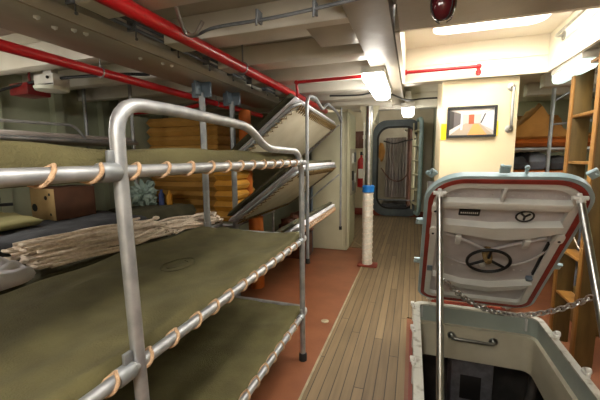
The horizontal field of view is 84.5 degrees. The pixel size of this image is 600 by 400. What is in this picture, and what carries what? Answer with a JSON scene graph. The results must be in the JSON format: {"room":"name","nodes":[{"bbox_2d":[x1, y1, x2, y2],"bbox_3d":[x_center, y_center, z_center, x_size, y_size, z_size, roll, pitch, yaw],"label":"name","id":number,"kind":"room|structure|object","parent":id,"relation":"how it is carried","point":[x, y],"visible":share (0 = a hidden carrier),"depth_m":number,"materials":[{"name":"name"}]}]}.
{"room":"dormitory","nodes":[
{"label":"dormitory","id":0,"kind":"room"},
{"bbox_2d":[0,74,218,227],"bbox_3d":[-2.578,-0.313,4.996,0.100,2.600,11.000,2,8,19],"label":"wall","id":1,"kind":"structure","parent":0,"point":[13,107],"depth_m":3.71,"materials":[{"name":"green paint"}]},
{"bbox_2d":[0,98,13,212],"bbox_3d":[-3.018,-0.048,3.338,0.145,2.500,0.100,2,8,19],"label":"frame","id":2,"kind":"object","parent":1,"relation":"attached to","point":[5,193],"visible":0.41,"depth_m":3.31,"materials":[{"name":"green paint"}]},
{"bbox_2d":[48,93,70,218],"bbox_3d":[-2.819,-0.124,3.921,0.145,2.500,0.100,2,8,19],"label":"frame","id":3,"kind":"object","parent":1,"relation":"attached to","point":[56,109],"depth_m":3.80,"materials":[{"name":"green paint"}]},
{"bbox_2d":[96,101,114,210],"bbox_3d":[-2.619,-0.199,4.503,0.145,2.500,0.100,2,8,19],"label":"frame","id":4,"kind":"object","parent":1,"relation":"attached to","point":[103,114],"visible":0.25,"depth_m":4.40,"materials":[{"name":"green paint"}]},
{"bbox_2d":[219,111,321,231],"bbox_3d":[-0.667,-0.511,6.818,2.340,2.500,0.100,2,8,19],"label":"wall partition","id":5,"kind":"structure","parent":0,"point":[260,177],"depth_m":6.79,"materials":[{"name":"green paint"}]},
{"bbox_2d":[0,0,597,101],"bbox_3d":[1.155,-1.806,4.481,7.400,0.630,13.000,2,8,19],"label":"ceiling","id":6,"kind":"structure","parent":0,"point":[208,6],"depth_m":2.46,"materials":[{"name":"paint"}]},
{"bbox_2d":[9,72,50,98],"bbox_3d":[-2.394,-1.088,2.914,0.230,0.340,0.200,2,8,19],"label":"alarm box","id":7,"kind":"object","parent":6,"relation":"attached to","point":[26,90],"visible":0.72,"depth_m":2.86,"materials":[{"name":"red plastic"}]},
{"bbox_2d":[0,73,149,91],"bbox_3d":[-2.174,-0.924,2.835,1.850,0.278,0.075,0,7,6],"label":"cable","id":8,"kind":"object","parent":7,"relation":"hanging from","point":[128,74],"visible":0.69,"depth_m":2.76,"materials":[{"name":"metal"}]},
{"bbox_2d":[0,41,107,75],"bbox_3d":[-2.247,-1.145,2.686,1.950,0.170,0.120,2,8,19],"label":"ceiling beam","id":9,"kind":"structure","parent":6,"relation":"attached to","point":[10,64],"depth_m":2.59,"materials":[{"name":"paint"}]},
{"bbox_2d":[33,68,69,93],"bbox_3d":[-2.127,-1.035,2.819,0.256,0.225,0.256,2,8,19],"label":"emergency light","id":10,"kind":"object","parent":9,"relation":"attached to","point":[50,81],"visible":0.96,"depth_m":2.77,"materials":[{"name":"white plastic"}]},
{"bbox_2d":[22,64,164,89],"bbox_3d":[-2.041,-1.224,3.287,1.950,0.170,0.120,2,8,19],"label":"ceiling beam","id":11,"kind":"structure","parent":6,"relation":"attached to","point":[92,82],"depth_m":3.23,"materials":[{"name":"paint"}]},
{"bbox_2d":[0,39,262,117],"bbox_3d":[-1.562,-1.000,2.055,0.081,0.310,6.100,2,8,19],"label":"pipe","id":12,"kind":"object","parent":6,"relation":"attached to","point":[5,46],"visible":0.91,"depth_m":2.33,"materials":[{"name":"metal"}]},
{"bbox_2d":[77,80,191,101],"bbox_3d":[-1.842,-1.300,3.869,1.950,0.170,0.120,2,8,19],"label":"ceiling beam","id":13,"kind":"structure","parent":6,"relation":"attached to","point":[118,92],"depth_m":3.91,"materials":[{"name":"metal"}]},
{"bbox_2d":[75,0,206,18],"bbox_3d":[-0.482,-1.017,1.486,1.230,0.150,0.190,2,8,19],"label":"ceiling beam","id":14,"kind":"structure","parent":6,"relation":"attached to","point":[91,5],"depth_m":1.62,"materials":[{"name":"paint"}]},
{"bbox_2d":[52,0,277,97],"bbox_3d":[-1.343,-1.045,1.762,0.220,0.150,5.900,2,8,19],"label":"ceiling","id":15,"kind":"structure","parent":6,"relation":"attached to","point":[79,9],"depth_m":2.29,"materials":[{"name":"paint"}]},
{"bbox_2d":[118,94,222,104],"bbox_3d":[-1.646,-1.374,4.442,1.950,0.170,0.120,2,8,19],"label":"ceiling beam","id":16,"kind":"structure","parent":6,"relation":"attached to","point":[171,99],"depth_m":4.40,"materials":[{"name":"metal"}]},
{"bbox_2d":[174,6,204,37],"bbox_3d":[-0.602,-1.001,1.706,0.134,0.245,0.201,2,8,19],"label":"ceiling hook","id":17,"kind":"object","parent":6,"relation":"hanging from","point":[191,35],"visible":0.98,"depth_m":1.77,"materials":[{"name":"silver metal"}]},
{"bbox_2d":[94,0,327,113],"bbox_3d":[-0.656,-1.024,1.955,0.093,0.241,6.500,2,8,19],"label":"pipe","id":18,"kind":"object","parent":6,"relation":"attached to","point":[131,9],"visible":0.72,"depth_m":1.93,"materials":[{"name":"metal"}]},
{"bbox_2d":[179,103,254,110],"bbox_3d":[-1.450,-1.449,5.015,1.950,0.170,0.120,2,8,19],"label":"ceiling beam","id":19,"kind":"structure","parent":6,"relation":"attached to","point":[208,107],"depth_m":4.92,"materials":[{"name":"metal"}]},
{"bbox_2d":[206,107,273,115],"bbox_3d":[-1.260,-1.521,5.569,1.950,0.170,0.120,2,8,19],"label":"ceiling beam","id":20,"kind":"structure","parent":6,"relation":"attached to","point":[259,110],"depth_m":5.41,"materials":[{"name":"metal"}]},
{"bbox_2d":[164,0,352,52],"bbox_3d":[-0.285,-1.092,2.059,1.230,0.150,0.190,2,8,19],"label":"ceiling beam","id":21,"kind":"structure","parent":6,"relation":"attached to","point":[295,26],"depth_m":1.98,"materials":[{"name":"paint"}]},
{"bbox_2d":[218,38,366,73],"bbox_3d":[-0.080,-1.170,2.660,1.230,0.150,0.190,2,8,19],"label":"ceiling beam","id":22,"kind":"structure","parent":6,"relation":"attached to","point":[303,52],"depth_m":2.58,"materials":[{"name":"metal"}]},
{"bbox_2d":[252,60,368,87],"bbox_3d":[0.120,-1.246,3.242,1.230,0.150,0.190,2,8,19],"label":"ceiling beam","id":23,"kind":"structure","parent":6,"relation":"attached to","point":[285,76],"depth_m":3.15,"materials":[{"name":"paint"}]},
{"bbox_2d":[275,79,369,96],"bbox_3d":[0.316,-1.321,3.815,1.230,0.150,0.190,2,8,19],"label":"ceiling beam","id":24,"kind":"structure","parent":6,"relation":"attached to","point":[358,85],"depth_m":3.73,"materials":[{"name":"metal"}]},
{"bbox_2d":[294,75,361,97],"bbox_3d":[0.159,-1.045,3.095,0.861,0.175,0.206,5,9,36],"label":"pipe","id":25,"kind":"object","parent":6,"relation":"attached to","point":[296,82],"visible":0.88,"depth_m":3.03,"materials":[{"name":"metal"}]},
{"bbox_2d":[306,91,375,102],"bbox_3d":[0.512,-1.395,4.388,1.230,0.150,0.190,2,8,19],"label":"ceiling beam","id":26,"kind":"structure","parent":6,"relation":"attached to","point":[323,98],"depth_m":4.31,"materials":[{"name":"metal"}]},
{"bbox_2d":[352,92,437,111],"bbox_3d":[1.457,-1.437,4.852,1.360,0.200,0.200,2,8,19],"label":"ceiling beam","id":27,"kind":"structure","parent":6,"relation":"attached to","point":[424,103],"depth_m":4.67,"materials":[{"name":"paint"}]},
{"bbox_2d":[401,91,414,116],"bbox_3d":[1.465,-1.292,4.469,0.170,0.292,0.450,2,8,19],"label":"ceiling light","id":28,"kind":"object","parent":6,"relation":"attached to","point":[408,108],"visible":0.98,"depth_m":4.29,"materials":[{"name":"white plastic"}]},
{"bbox_2d":[395,4,599,83],"bbox_3d":[1.415,-1.397,2.449,1.280,0.630,1.510,2,8,19],"label":"trunk","id":29,"kind":"object","parent":6,"relation":"attached to","point":[542,53],"visible":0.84,"depth_m":3.03,"materials":[{"name":"beige paint"}]},
{"bbox_2d":[405,63,481,75],"bbox_3d":[1.363,-1.224,3.165,0.675,0.106,0.052,2,8,19],"label":"pipe","id":30,"kind":"object","parent":29,"relation":"attached to","point":[478,66],"visible":1,"depth_m":3.13,"materials":[{"name":"metal"}]},
{"bbox_2d":[405,11,574,48],"bbox_3d":[1.413,-1.561,2.428,1.220,0.300,1.450,2,8,19],"label":"ceiling light","id":31,"kind":"object","parent":29,"relation":"attached to","point":[547,23],"visible":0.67,"depth_m":2.90,"materials":[{"name":"beige paint"}]},
{"bbox_2d":[555,9,586,40],"bbox_3d":[1.982,-1.251,2.332,0.081,0.131,0.792,2,8,19],"label":"grab bar","id":32,"kind":"object","parent":29,"relation":"attached to","point":[563,35],"visible":0.68,"depth_m":2.50,"materials":[{"name":"silver metal"}]},
{"bbox_2d":[551,48,599,83],"bbox_3d":[2.203,-1.062,2.659,0.120,0.142,0.570,2,8,19],"label":"ceiling light","id":33,"kind":"object","parent":29,"relation":"attached to","point":[579,64],"visible":0.79,"depth_m":2.52,"materials":[{"name":"white plastic"}]},
{"bbox_2d":[523,82,595,96],"bbox_3d":[3.747,-1.358,3.886,1.880,0.150,0.140,2,8,19],"label":"ceiling beam","id":34,"kind":"structure","parent":6,"relation":"attached to","point":[530,89],"depth_m":4.08,"materials":[{"name":"paint"}]},
{"bbox_2d":[540,72,596,88],"bbox_3d":[3.558,-1.286,3.332,1.880,0.150,0.140,2,8,19],"label":"ceiling beam","id":35,"kind":"structure","parent":6,"relation":"attached to","point":[546,79],"depth_m":3.56,"materials":[{"name":"paint"}]},
{"bbox_2d":[348,108,433,217],"bbox_3d":[2.400,-1.075,8.868,2.400,3.050,0.060,2,8,19],"label":"wall","id":36,"kind":"structure","parent":0,"point":[427,114],"depth_m":8.62,"materials":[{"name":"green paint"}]},
{"bbox_2d":[357,152,362,187],"bbox_3d":[1.686,-0.820,8.894,0.248,0.950,0.413,2,8,19],"label":"fire extinguisher","id":37,"kind":"object","parent":36,"relation":"attached to","point":[360,160],"visible":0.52,"depth_m":8.74,"materials":[{"name":"red paint"}]},
{"bbox_2d":[372,119,423,216],"bbox_3d":[2.583,-0.835,8.794,1.270,2.530,0.220,2,8,19],"label":"door frame","id":38,"kind":"structure","parent":36,"relation":"in","point":[378,207],"depth_m":8.80,"materials":[{"name":"metal"}]},
{"bbox_2d":[410,117,423,215],"bbox_3d":[2.907,-0.816,8.188,0.149,2.440,0.680,1,7,9],"label":"door","id":39,"kind":"structure","parent":38,"relation":"attached to","point":[420,121],"depth_m":7.98,"materials":[{"name":"green paint"}]},
{"bbox_2d":[378,128,415,202],"bbox_3d":[2.934,-1.139,9.816,2.800,3.170,2.000,2,8,19],"label":"wall","id":40,"kind":"structure","parent":0,"point":[390,132],"depth_m":10.77,"materials":[{"name":"paint"}]},
{"bbox_2d":[385,137,407,196],"bbox_3d":[2.770,-0.929,9.477,0.620,1.700,0.102,2,8,19],"label":"sheet","id":41,"kind":"object","parent":40,"relation":"hanging from","point":[396,154],"visible":0.93,"depth_m":9.48,"materials":[{"name":"fabric"}]},
{"bbox_2d":[405,128,411,206],"bbox_3d":[3.041,-1.122,9.196,0.117,3.050,0.120,2,8,19],"label":"pipe","id":42,"kind":"object","parent":40,"relation":"on","point":[409,143],"visible":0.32,"depth_m":9.17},
{"bbox_2d":[241,214,599,399],"bbox_3d":[0.889,1.150,3.999,7.200,0.132,11.000,2,8,19],"label":"floor","id":43,"kind":"structure","parent":0,"point":[363,356],"depth_m":3.34,"materials":[{"name":"wood"}]},
{"bbox_2d":[0,84,222,294],"bbox_3d":[-2.141,0.052,2.497,1.829,2.500,2.940,2,8,19],"label":"bunk bed","id":44,"kind":"object","parent":43,"relation":"on","point":[65,139],"visible":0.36,"depth_m":2.83,"materials":[{"name":"metal"}]},
{"bbox_2d":[0,256,35,290],"bbox_3d":[-1.656,0.376,1.639,0.440,0.167,0.360,2,8,19],"label":"cloth","id":45,"kind":"object","parent":44,"relation":"on","point":[13,273],"visible":1,"depth_m":1.67,"materials":[{"name":"fabric"}]},
{"bbox_2d":[0,130,136,145],"bbox_3d":[-2.611,-0.526,2.689,0.660,0.087,2.640,2,8,19],"label":"bedding","id":46,"kind":"object","parent":44,"relation":"on","point":[8,132],"depth_m":3.05,"materials":[{"name":"fabric"}]},
{"bbox_2d":[0,210,147,260],"bbox_3d":[-1.988,0.274,2.522,0.640,0.171,1.590,2,8,19],"label":"blanket","id":47,"kind":"object","parent":44,"relation":"on","point":[46,227],"visible":0.47,"depth_m":2.54,"materials":[{"name":"fabric"}]},
{"bbox_2d":[0,212,43,231],"bbox_3d":[-2.339,0.168,2.394,0.550,0.100,0.550,2,8,19],"label":"pillow","id":48,"kind":"object","parent":47,"relation":"on","point":[8,221],"visible":1,"depth_m":2.45,"materials":[{"name":"beige"}]},
{"bbox_2d":[29,185,95,220],"bbox_3d":[-2.137,0.012,2.989,0.321,0.276,0.364,2,8,22],"label":"wooden box","id":49,"kind":"object","parent":47,"relation":"on","point":[54,203],"visible":0.9,"depth_m":2.86,"materials":[{"name":"wood"}]},
{"bbox_2d":[1,216,178,269],"bbox_3d":[-1.445,0.278,2.374,0.540,0.167,1.044,3,8,26],"label":"rope hank","id":50,"kind":"object","parent":44,"relation":"on","point":[52,251],"visible":0.89,"depth_m":2.14,"materials":[{"name":"fabric"}]},
{"bbox_2d":[0,221,219,294],"bbox_3d":[-1.940,0.398,2.473,1.330,0.077,2.860,2,8,19],"label":"bedding","id":51,"kind":"object","parent":44,"relation":"on","point":[45,273],"depth_m":2.05,"materials":[{"name":"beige fabric"}]},
{"bbox_2d":[108,201,195,221],"bbox_3d":[-1.577,0.139,3.551,0.650,0.172,0.620,2,8,19],"label":"folded blanket","id":52,"kind":"object","parent":44,"relation":"on","point":[165,211],"visible":0.44,"depth_m":3.39,"materials":[{"name":"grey fabric"}]},
{"bbox_2d":[130,179,157,205],"bbox_3d":[-1.746,-0.047,3.711,0.413,0.385,0.246,2,8,19],"label":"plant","id":53,"kind":"object","parent":52,"relation":"on","point":[142,194],"visible":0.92,"depth_m":3.64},
{"bbox_2d":[159,211,223,231],"bbox_3d":[-1.113,0.211,3.142,0.397,0.113,0.802,4,8,31],"label":"rope hank","id":54,"kind":"object","parent":44,"relation":"on","point":[180,223],"visible":0.7,"depth_m":3.13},
{"bbox_2d":[109,116,152,205],"bbox_3d":[-2.183,-0.045,4.647,0.390,2.150,0.665,2,8,19],"label":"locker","id":55,"kind":"object","parent":43,"relation":"on","point":[140,126],"visible":0.14,"depth_m":4.28,"materials":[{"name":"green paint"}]},
{"bbox_2d":[0,98,306,399],"bbox_3d":[-0.767,0.503,1.702,1.012,1.785,2.379,2,8,19],"label":"bunk bed","id":56,"kind":"object","parent":43,"relation":"on","point":[166,319],"visible":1,"depth_m":1.38,"materials":[{"name":"metal"}]},
{"bbox_2d":[0,226,298,399],"bbox_3d":[-0.791,0.428,1.700,0.962,0.118,2.300,2,8,19],"label":"bedding","id":57,"kind":"object","parent":56,"relation":"on","point":[62,336],"depth_m":1.38,"materials":[{"name":"green fabric"}]},
{"bbox_2d":[0,140,303,188],"bbox_3d":[-0.796,-0.193,1.621,0.962,0.106,2.300,2,8,19],"label":"bedding","id":58,"kind":"object","parent":56,"relation":"on","point":[13,154],"depth_m":0.89,"materials":[{"name":"green fabric"}]},
{"bbox_2d":[103,297,299,399],"bbox_3d":[-0.786,1.026,1.777,0.962,0.109,2.300,2,8,19],"label":"bedding","id":59,"kind":"object","parent":56,"relation":"on","point":[220,359],"depth_m":2.06,"materials":[{"name":"green fabric"}]},
{"bbox_2d":[191,80,211,226],"bbox_3d":[-0.896,0.061,3.169,0.156,2.292,0.156,-4,8,-26],"label":"post","id":60,"kind":"object","parent":43,"relation":"on","point":[201,90],"visible":0.64,"depth_m":3.06,"materials":[{"name":"metal"}]},
{"bbox_2d":[0,0,281,107],"bbox_3d":[-1.345,-0.947,1.775,0.416,0.068,5.900,2,8,19],"label":"ceiling beam","id":61,"kind":"structure","parent":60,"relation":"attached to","point":[16,16],"depth_m":2.03,"materials":[{"name":"metal"}]},
{"bbox_2d":[65,0,284,100],"bbox_3d":[-1.096,-0.993,1.737,0.069,0.131,5.800,2,8,19],"label":"conduit","id":62,"kind":"object","parent":61,"relation":"attached to","point":[131,24],"visible":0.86,"depth_m":2.17,"materials":[{"name":"metal"}]},
{"bbox_2d":[223,91,240,295],"bbox_3d":[-0.719,-0.002,3.654,0.156,2.292,0.156,-4,8,-26],"label":"post","id":63,"kind":"object","parent":43,"relation":"on","point":[230,99],"visible":0.57,"depth_m":3.54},
{"bbox_2d":[227,93,341,263],"bbox_3d":[-0.086,-0.308,4.092,0.875,1.822,1.820,2,8,19],"label":"bunk bed","id":64,"kind":"object","parent":63,"relation":"attached to","point":[292,123],"visible":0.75,"depth_m":3.47,"materials":[{"name":"silver metal"}]},
{"bbox_2d":[221,210,274,231],"bbox_3d":[-1.208,0.597,4.645,1.420,0.860,1.240,2,8,19],"label":"storage rack","id":65,"kind":"object","parent":43,"relation":"on","point":[225,223],"visible":0.16,"depth_m":4.03,"materials":[{"name":"metal"}]},
{"bbox_2d":[195,208,216,215],"bbox_3d":[-1.306,0.106,4.643,1.056,0.113,0.966,2,8,18],"label":"cushion","id":66,"kind":"object","parent":65,"relation":"on","point":[197,209],"visible":0.03,"depth_m":4.14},
{"bbox_2d":[173,199,203,208],"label":"cushion","id":67,"kind":"object","parent":66,"relation":"on","point":[197,203],"depth_m":4.17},
{"bbox_2d":[156,190,202,199],"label":"cushion","id":68,"kind":"object","parent":67,"relation":"on","point":[183,194],"depth_m":4.20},
{"bbox_2d":[154,181,202,190],"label":"cushion","id":69,"kind":"object","parent":68,"relation":"on","point":[181,185],"depth_m":4.18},
{"bbox_2d":[150,173,216,181],"bbox_3d":[-1.322,-0.345,4.577,1.056,0.113,0.966,2,8,18],"label":"cushion","id":70,"kind":"object","parent":69,"relation":"on","point":[194,177],"visible":0.24,"depth_m":4.13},
{"bbox_3d":[-1.292,-0.458,4.561,1.056,0.113,0.966,2,8,20],"label":"cushion","id":71,"kind":"object","parent":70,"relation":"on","visible":0},
{"bbox_3d":[-1.311,-0.570,4.538,1.056,0.113,0.966,2,8,20],"label":"cushion","id":72,"kind":"object","parent":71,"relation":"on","visible":0},
{"bbox_2d":[149,145,200,148],"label":"cushion","id":73,"kind":"object","parent":72,"relation":"on","point":[177,146],"depth_m":4.12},
{"bbox_2d":[147,135,238,145],"bbox_3d":[-1.324,-0.796,4.510,1.056,0.113,0.966,2,8,18],"label":"cushion","id":74,"kind":"object","parent":73,"relation":"on","point":[211,139],"visible":0.63,"depth_m":4.09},
{"bbox_2d":[146,125,238,136],"bbox_3d":[-1.340,-0.913,4.530,1.056,0.113,0.966,2,8,18],"label":"cushion","id":75,"kind":"object","parent":74,"relation":"on","point":[213,129],"visible":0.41,"depth_m":4.11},
{"bbox_2d":[146,117,252,128],"bbox_3d":[-1.323,-1.022,4.481,1.056,0.113,0.966,2,8,19],"label":"cushion","id":76,"kind":"object","parent":75,"relation":"on","point":[162,122],"visible":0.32,"depth_m":4.10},
{"bbox_2d":[216,211,231,221],"bbox_3d":[-0.816,0.169,3.986,0.278,0.129,0.418,2,8,19],"label":"life vest","id":77,"kind":"object","parent":65,"relation":"on","point":[223,214],"visible":0.16,"depth_m":3.81,"materials":[{"name":"fabric"}]},
{"bbox_2d":[213,199,243,210],"bbox_3d":[-0.826,0.050,3.974,0.278,0.129,0.418,2,8,16],"label":"life vest","id":78,"kind":"object","parent":77,"relation":"on","point":[219,205],"visible":0.41,"depth_m":3.80,"materials":[{"name":"fabric"}]},
{"bbox_2d":[214,189,249,200],"bbox_3d":[-0.809,-0.068,3.953,0.278,0.129,0.418,2,8,17],"label":"life vest","id":79,"kind":"object","parent":78,"relation":"on","point":[220,195],"visible":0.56,"depth_m":3.80,"materials":[{"name":"fabric"}]},
{"bbox_2d":[213,179,249,190],"bbox_3d":[-0.807,-0.187,3.937,0.278,0.129,0.418,2,8,21],"label":"life vest","id":80,"kind":"object","parent":79,"relation":"on","point":[223,185],"visible":0.65,"depth_m":3.79,"materials":[{"name":"fabric"}]},
{"bbox_2d":[213,170,248,179],"bbox_3d":[-0.808,-0.306,3.922,0.278,0.129,0.418,2,8,19],"label":"life vest","id":81,"kind":"object","parent":80,"relation":"on","point":[243,174],"visible":0.56,"depth_m":3.77,"materials":[{"name":"fabric"}]},
{"bbox_2d":[239,109,252,198],"bbox_3d":[-0.691,-0.482,4.221,0.158,1.300,0.160,2,8,19],"label":"roll","id":82,"kind":"object","parent":65,"relation":"on","point":[244,115],"visible":0.38,"depth_m":4.11,"materials":[{"name":"orange fabric"}]},
{"bbox_2d":[249,216,264,288],"bbox_3d":[-0.537,0.646,4.102,0.177,0.890,0.180,2,8,19],"label":"drum","id":83,"kind":"object","parent":43,"relation":"on","point":[255,224],"visible":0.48,"depth_m":4.01,"materials":[{"name":"orange plastic"}]},
{"bbox_2d":[298,242,361,399],"bbox_3d":[-0.048,1.276,2.583,0.360,0.024,7.707,2,8,19],"label":"trim","id":84,"kind":"structure","parent":43,"relation":"on","point":[329,335],"depth_m":2.82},
{"bbox_2d":[312,111,355,249],"bbox_3d":[0.620,-0.340,5.948,0.665,2.340,0.748,2,8,19],"label":"locker","id":85,"kind":"object","parent":43,"relation":"on","point":[327,234],"visible":0.65,"depth_m":5.64,"materials":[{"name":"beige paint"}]},
{"bbox_2d":[350,149,355,195],"bbox_3d":[0.949,-0.504,5.866,0.039,0.800,0.550,2,8,19],"label":"notice board","id":86,"kind":"object","parent":85,"relation":"attached to","point":[352,151],"visible":0.98,"depth_m":5.76,"materials":[{"name":"paint"}]},
{"bbox_2d":[357,105,379,267],"bbox_3d":[0.988,-0.165,4.752,0.290,2.310,0.200,2,8,19],"label":"support pillar","id":87,"kind":"structure","parent":43,"relation":"on","point":[369,113],"depth_m":4.71,"materials":[{"name":"fabric"}]},
{"bbox_2d":[408,329,411,399],"bbox_3d":[0.776,1.307,2.327,0.023,0.006,1.650,2,8,19],"label":"trim","id":88,"kind":"structure","parent":43,"relation":"on","point":[410,330],"depth_m":2.48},
{"bbox_2d":[410,301,599,399],"bbox_3d":[1.250,1.235,2.156,1.025,0.504,1.560,2,8,19],"label":"hatch coaming","id":89,"kind":"object","parent":43,"relation":"on","point":[528,345],"visible":1,"depth_m":2.72,"materials":[{"name":"grey paint"}]},
{"bbox_2d":[433,188,445,399],"bbox_3d":[0.747,0.520,1.762,0.077,1.118,0.609,2,8,19],"label":"stanchion","id":90,"kind":"object","parent":89,"relation":"on","point":[439,194],"visible":1,"depth_m":1.76,"materials":[{"name":"silver metal"}]},
{"bbox_2d":[443,278,593,317],"bbox_3d":[1.122,0.542,1.770,0.687,0.232,0.147,2,8,16],"label":"chain","id":91,"kind":"object","parent":90,"relation":"hanging from","point":[567,306],"visible":1,"depth_m":1.79,"materials":[{"name":"silver metal"}]},
{"bbox_2d":[414,164,599,308],"bbox_3d":[1.312,0.357,2.327,0.956,1.234,1.035,2,8,19],"label":"hatch cover","id":92,"kind":"object","parent":89,"relation":"attached to","point":[505,232],"visible":0.94,"depth_m":2.12,"materials":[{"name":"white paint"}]},
{"bbox_2d":[571,193,599,336],"bbox_3d":[1.429,0.544,1.562,0.072,1.109,0.551,1,7,12],"label":"stanchion","id":93,"kind":"object","parent":89,"relation":"on","point":[581,200],"visible":1,"depth_m":1.65,"materials":[{"name":"silver metal"}]},
{"bbox_2d":[514,87,595,180],"bbox_3d":[3.198,-0.263,4.621,1.158,2.500,1.838,2,8,19],"label":"bunk bed","id":94,"kind":"object","parent":43,"relation":"on","point":[548,150],"visible":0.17,"depth_m":3.73,"materials":[{"name":"metal"}]},
{"bbox_2d":[513,169,562,172],"bbox_3d":[3.067,-0.402,4.659,0.800,0.108,1.580,2,8,19],"label":"pad","id":95,"kind":"object","parent":94,"relation":"on","point":[521,170],"visible":0.05,"depth_m":3.97,"materials":[{"name":"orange fabric"}]},
{"bbox_2d":[513,156,526,169],"bbox_3d":[2.745,-0.511,4.446,0.280,0.174,0.960,2,8,19],"label":"folded blanket","id":96,"kind":"object","parent":95,"relation":"on","point":[520,162],"visible":0.2,"depth_m":3.99,"materials":[{"name":"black fabric"}]},
{"bbox_2d":[514,152,545,169],"bbox_3d":[2.982,-0.524,4.364,0.200,0.217,0.960,2,8,19],"label":"folded blanket","id":97,"kind":"object","parent":95,"relation":"on","point":[536,160],"visible":0.55,"depth_m":3.94,"materials":[{"name":"grey fabric"}]},
{"bbox_2d":[544,155,563,169],"bbox_3d":[3.261,-0.494,4.272,0.350,0.176,0.960,2,8,19],"label":"folded blanket","id":98,"kind":"object","parent":95,"relation":"on","point":[556,162],"visible":0.34,"depth_m":3.88,"materials":[{"name":"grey fabric"}]},
{"bbox_2d":[514,147,589,152],"bbox_3d":[3.203,-0.691,4.596,1.020,0.057,1.660,2,8,19],"label":"bedding","id":99,"kind":"object","parent":94,"relation":"on","point":[552,151],"depth_m":3.93,"materials":[{"name":"beige fabric"}]},
{"bbox_2d":[515,138,590,147],"bbox_3d":[3.173,-0.769,4.575,0.970,0.097,1.580,2,8,19],"label":"pad","id":100,"kind":"object","parent":94,"relation":"on","point":[519,143],"visible":0.28,"depth_m":3.91,"materials":[{"name":"orange fabric"}]},
{"bbox_2d":[515,103,590,139],"bbox_3d":[3.055,-1.003,4.329,0.950,0.445,1.020,2,8,19],"label":"canvas cover","id":101,"kind":"object","parent":100,"relation":"on","point":[534,124],"visible":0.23,"depth_m":3.91,"materials":[{"name":"fabric"}]},
{"bbox_2d":[549,53,599,368],"bbox_3d":[2.184,0.035,2.548,0.132,2.450,0.466,2,8,19],"label":"bookcase","id":102,"kind":"object","parent":43,"relation":"on","point":[584,322],"visible":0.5,"depth_m":2.57,"materials":[{"name":"wood"}]},
{"bbox_2d":[431,108,436,180],"bbox_3d":[2.667,-0.748,6.285,0.060,3.050,4.700,2,8,19],"label":"wall","id":103,"kind":"structure","parent":0,"point":[435,109],"depth_m":7.80,"materials":[{"name":"green paint"}]},
{"bbox_2d":[434,76,519,306],"bbox_3d":[1.888,-0.131,3.714,0.670,2.490,0.780,2,8,19],"label":"wall","id":104,"kind":"structure","parent":103,"relation":"attached to","point":[466,154],"depth_m":3.27,"materials":[{"name":"beige paint"}]},
{"bbox_2d":[446,105,497,137],"bbox_3d":[1.694,-0.773,3.262,0.440,0.300,0.034,2,8,19],"label":"framed picture","id":105,"kind":"object","parent":104,"relation":"attached to","point":[465,121],"visible":1,"depth_m":3.26,"materials":[{"name":"black"}]},
{"bbox_2d":[505,83,516,132],"bbox_3d":[2.001,-0.873,3.119,0.072,0.461,0.082,2,8,19],"label":"grab bar","id":106,"kind":"object","parent":104,"relation":"attached to","point":[511,87],"visible":1,"depth_m":3.10,"materials":[{"name":"silver metal"}]},
{"bbox_2d":[307,0,599,104],"bbox_3d":[0.952,-1.044,1.615,1.940,0.149,7.100,2,8,19],"label":"ceiling","id":107,"kind":"structure","parent":0,"point":[372,22],"depth_m":1.82,"materials":[{"name":"paint"}]},
{"bbox_2d":[196,0,357,36],"bbox_3d":[0.111,-0.913,1.562,1.566,0.085,0.103,3,8,24],"label":"conduit","id":108,"kind":"object","parent":107,"relation":"attached to","point":[259,19],"visible":0.99,"depth_m":1.65,"materials":[{"name":"metal"}]},
{"bbox_2d":[323,100,391,109],"bbox_3d":[0.818,-1.346,4.657,0.920,0.060,0.360,2,8,19],"label":"ceiling beam","id":109,"kind":"structure","parent":107,"relation":"attached to","point":[385,103],"depth_m":4.54,"materials":[{"name":"paint"}]},
{"bbox_2d":[361,65,390,100],"bbox_3d":[0.764,-1.122,3.224,0.190,0.142,0.980,2,8,19],"label":"ceiling light","id":110,"kind":"object","parent":107,"relation":"attached to","point":[376,79],"visible":0.88,"depth_m":2.84,"materials":[{"name":"white plastic"}]},
{"bbox_2d":[330,92,436,100],"bbox_3d":[1.103,-1.225,3.886,1.484,0.050,0.335,-2,7,-13],"label":"cable","id":111,"kind":"object","parent":107,"relation":"attached to","point":[368,92],"visible":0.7,"depth_m":3.86,"materials":[{"name":"rubber"}]},
{"bbox_2d":[430,0,456,23],"bbox_3d":[0.634,-0.868,1.459,0.112,0.155,0.112,2,8,19],"label":"beacon","id":112,"kind":"object","parent":107,"relation":"hanging from","point":[440,10],"visible":1,"depth_m":1.43,"materials":[{"name":"glass"}]},
{"bbox_2d":[431,299,505,310],"bbox_3d":[1.898,1.074,3.867,0.710,0.060,0.820,2,8,19],"label":"baseboard casing","id":113,"kind":"structure","parent":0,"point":[434,300],"depth_m":3.49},
{"bbox_2d":[422,354,543,399],"bbox_3d":[1.395,2.546,2.516,2.000,2.190,2.900,2,8,19],"label":"wall","id":114,"kind":"structure","parent":0,"point":[508,384],"depth_m":3.66,"materials":[{"name":"metal"}]},
{"bbox_2d":[446,358,493,399],"bbox_3d":[1.696,2.476,3.400,0.360,2.000,0.330,2,8,19],"label":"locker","id":115,"kind":"object","parent":114,"relation":"on","point":[466,380],"visible":0.64,"depth_m":3.16,"materials":[{"name":"grey metal"}]},
{"bbox_2d":[524,374,536,399],"bbox_3d":[2.164,2.001,3.141,0.346,1.217,0.078,-5,8,-29],"label":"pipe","id":116,"kind":"object","parent":114,"relation":"attached to","point":[531,389],"visible":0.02,"depth_m":3.11,"materials":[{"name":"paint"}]},
{"bbox_2d":[517,98,594,177],"bbox_3d":[3.893,-0.406,5.697,2.700,2.500,0.100,2,8,19],"label":"wall partition","id":117,"kind":"structure","parent":0,"point":[561,106],"depth_m":5.39,"materials":[{"name":"green paint"}]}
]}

